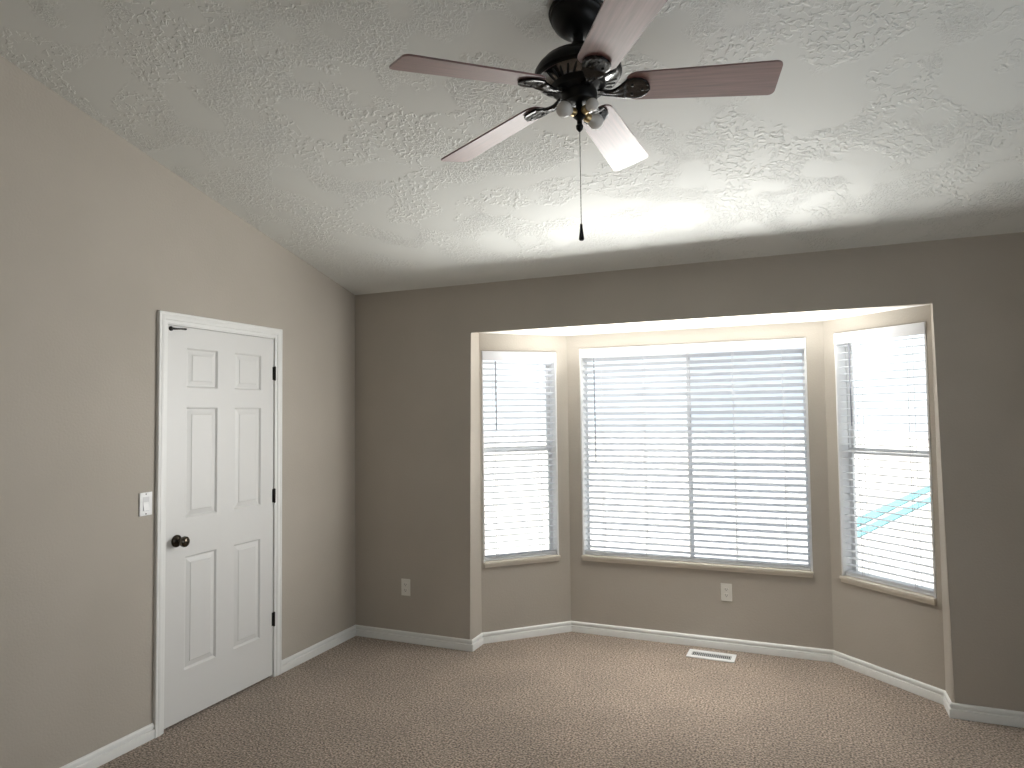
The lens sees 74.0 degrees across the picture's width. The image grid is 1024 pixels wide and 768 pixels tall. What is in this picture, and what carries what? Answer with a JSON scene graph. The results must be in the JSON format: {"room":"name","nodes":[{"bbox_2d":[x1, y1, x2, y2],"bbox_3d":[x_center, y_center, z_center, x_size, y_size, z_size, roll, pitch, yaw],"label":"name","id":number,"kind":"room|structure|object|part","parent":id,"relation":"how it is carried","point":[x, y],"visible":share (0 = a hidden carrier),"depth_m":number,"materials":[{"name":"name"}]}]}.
{"room":"empty bedroom","nodes":[
{"label":"empty bedroom","id":0,"kind":"room"},
{"bbox_2d":[0,55,354,767],"bbox_3d":[-2.152,-0.078,2.720,0.130,3.785,4.900,-2,-3,23],"label":"wall","id":1,"kind":"structure","parent":0,"point":[98,237],"depth_m":3.16,"materials":[{"name":"beige paint"}]},
{"bbox_2d":[60,723,154,767],"bbox_3d":[-2.386,1.644,1.849,0.015,0.074,3.236,-2,-3,23],"label":"baseboard","id":2,"kind":"structure","parent":1,"relation":"attached to","point":[137,738],"depth_m":3.15,"materials":[{"name":"white paint"}]},
{"bbox_2d":[139,491,151,516],"bbox_3d":[-1.796,0.589,3.337,0.012,0.115,0.070,-2,-3,23],"label":"light switch","id":3,"kind":"object","parent":1,"relation":"attached to","point":[145,498],"visible":1,"depth_m":3.33,"materials":[{"name":"white plastic"}]},
{"bbox_3d":[-1.796,0.589,3.337,0.001,0.069,0.035,-2,-3,23],"label":"rocker frame","id":4,"kind":"part","parent":3,"relation":"part of","materials":[{"name":"white plastic"}]},
{"bbox_2d":[153,310,282,737],"bbox_3d":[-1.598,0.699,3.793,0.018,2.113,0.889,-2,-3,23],"label":"trim","id":5,"kind":"structure","parent":1,"relation":"attached to","point":[163,317],"depth_m":3.45,"materials":[{"name":"white paint"}]},
{"bbox_2d":[164,325,275,728],"bbox_3d":[-1.587,0.725,3.793,0.109,2.033,0.778,-2,-3,23],"label":"door","id":6,"kind":"structure","parent":1,"relation":"in","point":[221,495],"depth_m":3.75,"materials":[{"name":"white paint"}]},
{"bbox_3d":[-1.694,0.807,3.486,0.073,0.064,0.064,-2,-3,23],"label":"knob","id":7,"kind":"part","parent":6,"relation":"part of","materials":[{"name":"brown metal"}]},
{"bbox_2d":[282,625,355,672],"bbox_3d":[-1.265,1.748,4.515,0.015,0.074,0.775,-2,-3,23],"label":"baseboard","id":8,"kind":"structure","parent":1,"relation":"attached to","point":[290,662],"depth_m":4.47,"materials":[{"name":"white paint"}]},
{"bbox_2d":[0,0,1023,294],"bbox_3d":[0.026,-1.516,1.875,4.880,1.506,5.187,-2,-3,23],"label":"ceiling","id":9,"kind":"structure","parent":0,"point":[884,122],"depth_m":2.93,"materials":[{"name":"white paint"}]},
{"bbox_2d":[389,0,782,240],"bbox_3d":[0.252,-0.888,2.343,1.272,0.812,1.233,-2,-3,23],"label":"ceiling fan","id":10,"kind":"object","parent":9,"relation":"hanging from","point":[601,33],"visible":1,"depth_m":2.25,"materials":[{"name":"wood"}]},
{"bbox_3d":[-0.126,-0.974,2.123,0.494,0.006,0.157,-6,11,-28],"label":"blade","id":11,"kind":"part","parent":10,"relation":"part of","materials":[{"name":"brown wood"}]},
{"bbox_3d":[-0.064,-0.945,2.593,0.494,0.006,0.157,-13,4,43],"label":"blade","id":12,"kind":"part","parent":10,"relation":"part of","materials":[{"name":"brown wood"}]},
{"bbox_2d":[556,101,577,117],"bbox_3d":[0.183,-0.917,2.282,0.062,0.053,0.078,-2,-3,23],"label":"bulb","id":13,"kind":"object","parent":10,"relation":"attached to","point":[564,109],"depth_m":2.26,"materials":[{"name":"white glass"}]},
{"bbox_3d":[0.232,-0.699,2.305,0.003,0.326,0.004,-2,-3,23],"label":"pull chain","id":14,"kind":"part","parent":10,"relation":"part of","materials":[{"name":"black metal"}]},
{"bbox_2d":[581,98,598,113],"bbox_3d":[0.258,-0.929,2.275,0.067,0.043,0.054,-2,-3,23],"label":"bulb","id":15,"kind":"object","parent":10,"relation":"attached to","point":[588,105],"depth_m":2.26,"materials":[{"name":"white glass"}]},
{"bbox_2d":[583,113,603,129],"bbox_3d":[0.279,-0.905,2.340,0.067,0.054,0.075,-2,-3,23],"label":"bulb","id":16,"kind":"object","parent":10,"relation":"attached to","point":[595,121],"depth_m":2.33,"materials":[{"name":"white glass"}]},
{"bbox_3d":[0.403,-0.964,2.682,0.157,0.006,0.494,-19,-14,23],"label":"blade","id":17,"kind":"part","parent":10,"relation":"part of","materials":[{"name":"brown wood"}]},
{"bbox_3d":[0.303,-1.012,1.920,0.157,0.006,0.494,11,-2,-10],"label":"blade","id":18,"kind":"part","parent":10,"relation":"part of","materials":[{"name":"beige wood"}]},
{"bbox_3d":[0.630,-1.006,2.266,0.494,0.006,0.157,0,-17,8],"label":"blade","id":19,"kind":"part","parent":10,"relation":"part of","materials":[{"name":"brown wood"}]},
{"bbox_2d":[479,333,570,632],"bbox_3d":[0.075,0.716,4.890,0.780,2.337,0.130,0,-3,-21],"label":"wall","id":20,"kind":"structure","parent":0,"point":[523,595],"depth_m":4.84,"materials":[{"name":"beige paint"}]},
{"bbox_2d":[481,351,560,567],"bbox_3d":[0.044,0.520,4.875,0.578,1.502,0.150,0,-3,-21],"label":"window","id":21,"kind":"structure","parent":20,"relation":"in","point":[547,558],"depth_m":4.94,"materials":[{"name":"white plastic"}]},
{"bbox_3d":[0.018,0.140,4.948,0.538,0.703,0.018,0,-3,-21],"label":"sash","id":22,"kind":"part","parent":21,"relation":"part of","materials":[{"name":"white plastic"}]},
{"bbox_3d":[0.033,0.840,4.898,0.538,0.779,0.018,0,-3,-21],"label":"sash","id":23,"kind":"part","parent":21,"relation":"part of","materials":[{"name":"white plastic"}]},
{"bbox_2d":[482,351,555,560],"bbox_3d":[0.052,0.500,4.854,0.568,1.460,0.075,0,-3,-21],"label":"window blind","id":24,"kind":"object","parent":21,"relation":"attached to","point":[494,356],"visible":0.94,"depth_m":4.86,"materials":[{"name":"white plastic"}]},
{"bbox_3d":[-0.119,0.519,4.798,0.014,1.402,0.054,0,-3,-21],"label":"ladder cord","id":25,"kind":"part","parent":24,"relation":"part of","materials":[{"name":"white fabric"}]},
{"bbox_3d":[0.057,1.223,4.832,0.544,0.014,0.050,0,-3,-21],"label":"rail","id":26,"kind":"part","parent":24,"relation":"part of","materials":[{"name":"white plastic"}]},
{"bbox_3d":[0.208,0.521,4.924,0.014,1.402,0.054,0,-3,-21],"label":"ladder cord","id":27,"kind":"part","parent":24,"relation":"part of","materials":[{"name":"white fabric"}]},
{"bbox_3d":[0.061,1.251,4.821,0.578,0.038,0.104,0,-3,-21],"label":"sill","id":28,"kind":"part","parent":21,"relation":"part of","materials":[{"name":"beige paint"}]},
{"bbox_2d":[482,621,570,643],"bbox_3d":[0.113,1.743,4.777,0.680,0.074,0.015,0,-3,-21],"label":"baseboard","id":29,"kind":"structure","parent":20,"relation":"attached to","point":[559,627],"depth_m":4.77,"materials":[{"name":"white paint"}]},
{"bbox_2d":[98,632,1023,767],"bbox_3d":[0.184,1.757,2.014,4.880,0.200,5.799,-2,-3,23],"label":"floor","id":30,"kind":"structure","parent":0,"point":[567,699],"depth_m":3.50,"materials":[{"name":"brown carpet"}]},
{"bbox_2d":[686,649,736,662],"bbox_3d":[1.280,1.744,4.365,0.296,0.007,0.142,-2,-3,24],"label":"floor vent","id":31,"kind":"object","parent":30,"relation":"in","point":[709,655],"visible":1,"depth_m":4.36,"materials":[{"name":"white metal"}]},
{"bbox_2d":[355,232,1023,711],"bbox_3d":[1.024,0.562,4.105,4.880,2.552,0.157,-2,-3,23],"label":"wall","id":32,"kind":"structure","parent":0,"point":[418,505],"depth_m":4.03,"materials":[{"name":"beige paint"}]},
{"bbox_2d":[401,579,409,595],"bbox_3d":[-0.738,1.412,4.723,0.071,0.115,0.008,-2,-3,23],"label":"wall outlet","id":33,"kind":"object","parent":32,"relation":"attached to","point":[405,583],"visible":1,"depth_m":4.72,"materials":[{"name":"white plastic"}]},
{"bbox_2d":[356,625,472,651],"bbox_3d":[-0.691,1.748,4.686,0.942,0.074,0.015,-2,-3,23],"label":"baseboard","id":34,"kind":"structure","parent":32,"relation":"attached to","point":[363,631],"depth_m":4.67,"materials":[{"name":"white paint"}]},
{"bbox_2d":[472,633,482,650],"bbox_3d":[-0.233,1.738,4.579,0.015,0.074,0.172,-2,-3,23],"label":"baseboard","id":35,"kind":"structure","parent":32,"relation":"attached to","point":[477,641],"depth_m":4.58,"materials":[{"name":"white paint"}]},
{"bbox_2d":[943,691,950,716],"bbox_3d":[2.263,1.663,3.533,0.015,0.074,0.172,-2,-3,23],"label":"baseboard","id":36,"kind":"structure","parent":32,"relation":"attached to","point":[946,700],"depth_m":3.53,"materials":[{"name":"white paint"}]},
{"bbox_2d":[949,702,1023,727],"bbox_3d":[2.680,1.646,3.273,0.985,0.074,0.015,-2,-3,23],"label":"baseboard","id":37,"kind":"structure","parent":32,"relation":"attached to","point":[998,716],"depth_m":3.40,"materials":[{"name":"white paint"}]},
{"bbox_2d":[567,321,833,649],"bbox_3d":[1.231,0.693,4.681,1.815,2.337,0.130,-2,-3,23],"label":"wall","id":38,"kind":"structure","parent":0,"point":[778,609],"depth_m":4.54,"materials":[{"name":"beige paint"}]},
{"bbox_2d":[579,338,813,577],"bbox_3d":[1.220,0.486,4.682,1.523,1.525,0.154,-2,-3,23],"label":"window","id":39,"kind":"structure","parent":38,"relation":"in","point":[585,557],"depth_m":4.68,"materials":[{"name":"white plastic"}]},
{"bbox_3d":[0.903,0.485,4.878,0.760,1.477,0.018,-2,-3,23],"label":"sash","id":40,"kind":"part","parent":39,"relation":"part of","materials":[{"name":"white plastic"}]},
{"bbox_2d":[579,338,810,569],"bbox_3d":[1.210,0.467,4.659,1.513,1.483,0.073,-2,-3,23],"label":"window blind","id":41,"kind":"object","parent":39,"relation":"attached to","point":[789,346],"visible":1,"depth_m":4.64,"materials":[{"name":"white plastic"}]},
{"bbox_3d":[0.663,0.503,4.898,0.014,1.425,0.052,-2,-3,23],"label":"ladder cord","id":42,"kind":"part","parent":41,"relation":"part of","materials":[{"name":"white fabric"}]},
{"bbox_3d":[0.943,0.494,4.781,0.014,1.425,0.052,-2,-3,23],"label":"ladder cord","id":43,"kind":"part","parent":41,"relation":"part of","materials":[{"name":"white fabric"}]},
{"bbox_3d":[1.218,0.486,4.666,0.014,1.425,0.052,-2,-3,23],"label":"ladder cord","id":44,"kind":"part","parent":41,"relation":"part of","materials":[{"name":"white fabric"}]},
{"bbox_3d":[1.223,1.200,4.637,1.489,0.014,0.050,-2,-3,23],"label":"rail","id":45,"kind":"part","parent":41,"relation":"part of","materials":[{"name":"white plastic"}]},
{"bbox_3d":[1.495,0.477,4.550,0.014,1.425,0.052,-2,-3,23],"label":"ladder cord","id":46,"kind":"part","parent":41,"relation":"part of","materials":[{"name":"white fabric"}]},
{"bbox_3d":[1.782,0.469,4.429,0.014,1.425,0.052,-2,-3,23],"label":"ladder cord","id":47,"kind":"part","parent":41,"relation":"part of","materials":[{"name":"white fabric"}]},
{"bbox_3d":[1.219,1.228,4.627,1.523,0.038,0.104,-2,-3,23],"label":"sill","id":48,"kind":"part","parent":39,"relation":"part of","materials":[{"name":"beige paint"}]},
{"bbox_3d":[1.574,0.464,4.576,0.760,1.477,0.018,-2,-3,23],"label":"sash","id":49,"kind":"part","parent":39,"relation":"part of","materials":[{"name":"white plastic"}]},
{"bbox_2d":[571,621,832,661],"bbox_3d":[1.215,1.721,4.568,1.715,0.074,0.015,-2,-3,23],"label":"baseboard","id":50,"kind":"structure","parent":38,"relation":"attached to","point":[818,654],"depth_m":4.53,"materials":[{"name":"white paint"}]},
{"bbox_2d":[721,583,731,601],"bbox_3d":[1.419,1.379,4.500,0.071,0.115,0.008,-2,-3,23],"label":"wall outlet","id":51,"kind":"object","parent":38,"relation":"attached to","point":[726,589],"visible":1,"depth_m":4.50,"materials":[{"name":"white plastic"}]},
{"bbox_2d":[487,305,923,335],"bbox_3d":[1.148,-0.483,4.532,2.963,0.200,0.652,-2,-3,23],"label":"ceiling","id":52,"kind":"structure","parent":0,"point":[822,315],"depth_m":4.38,"materials":[{"name":"white paint"}]},
{"bbox_2d":[823,305,945,690],"bbox_3d":[2.203,0.651,3.999,0.130,2.337,0.800,0,-3,-25],"label":"wall","id":53,"kind":"structure","parent":0,"point":[900,635],"depth_m":3.94,"materials":[{"name":"beige paint"}]},
{"bbox_2d":[834,322,936,605],"bbox_3d":[2.199,0.439,3.982,0.150,1.536,0.596,0,-3,-25],"label":"window","id":54,"kind":"structure","parent":53,"relation":"in","point":[839,363],"depth_m":4.22,"materials":[{"name":"white plastic"}]},
{"bbox_2d":[834,322,933,595],"bbox_3d":[2.178,0.419,3.973,0.076,1.494,0.586,0,-3,-25],"label":"window blind","id":55,"kind":"object","parent":54,"relation":"attached to","point":[912,329],"visible":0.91,"depth_m":3.95,"materials":[{"name":"white plastic"}]},
{"bbox_3d":[2.123,0.445,4.116,0.056,1.436,0.014,0,-3,-25],"label":"ladder cord","id":56,"kind":"part","parent":55,"relation":"part of","materials":[{"name":"white fabric"}]},
{"bbox_3d":[2.196,1.158,3.945,0.050,0.014,0.562,0,-3,-25],"label":"rail","id":57,"kind":"part","parent":55,"relation":"part of","materials":[{"name":"white plastic"}]},
{"bbox_3d":[2.261,0.430,3.817,0.056,1.436,0.014,0,-3,-25],"label":"ladder cord","id":58,"kind":"part","parent":55,"relation":"part of","materials":[{"name":"white fabric"}]},
{"bbox_3d":[2.187,1.187,3.939,0.104,0.038,0.596,0,-3,-25],"label":"sill","id":59,"kind":"part","parent":54,"relation":"part of","materials":[{"name":"beige paint"}]},
{"bbox_3d":[2.249,0.056,4.024,0.018,0.737,0.556,0,-3,-25],"label":"sash","id":60,"kind":"part","parent":54,"relation":"part of","materials":[{"name":"white plastic"}]},
{"bbox_3d":[2.240,0.773,3.984,0.018,0.779,0.556,0,-3,-25],"label":"sash","id":61,"kind":"part","parent":54,"relation":"part of","materials":[{"name":"glass"}]},
{"bbox_2d":[833,650,944,704],"bbox_3d":[2.149,1.681,3.923,0.015,0.074,0.700,0,-3,-25],"label":"baseboard","id":62,"kind":"structure","parent":53,"relation":"attached to","point":[914,686],"depth_m":3.89,"materials":[{"name":"white paint"}]},
{"label":"outside","id":63,"kind":"structure","parent":0,"visible":0},
{"bbox_2d":[484,434,933,587],"bbox_3d":[19.897,3.213,29.035,100.000,0.300,59.100,-2,-3,23],"label":"ground","id":64,"kind":"structure","parent":63,"point":[874,441],"depth_m":15.65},
{"bbox_2d":[857,485,929,526],"bbox_3d":[9.351,2.594,15.826,0.261,0.025,11.622,-3,-3,41],"label":"board","id":65,"kind":"object","parent":64,"relation":"on","point":[924,490],"visible":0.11,"depth_m":13.99,"materials":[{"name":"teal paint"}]},
{"bbox_2d":[857,497,930,536],"bbox_3d":[8.838,2.546,14.605,0.200,0.025,10.911,-3,-3,42],"label":"board","id":66,"kind":"object","parent":64,"relation":"on","point":[902,511],"visible":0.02,"depth_m":12.54,"materials":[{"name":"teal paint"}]}
]}

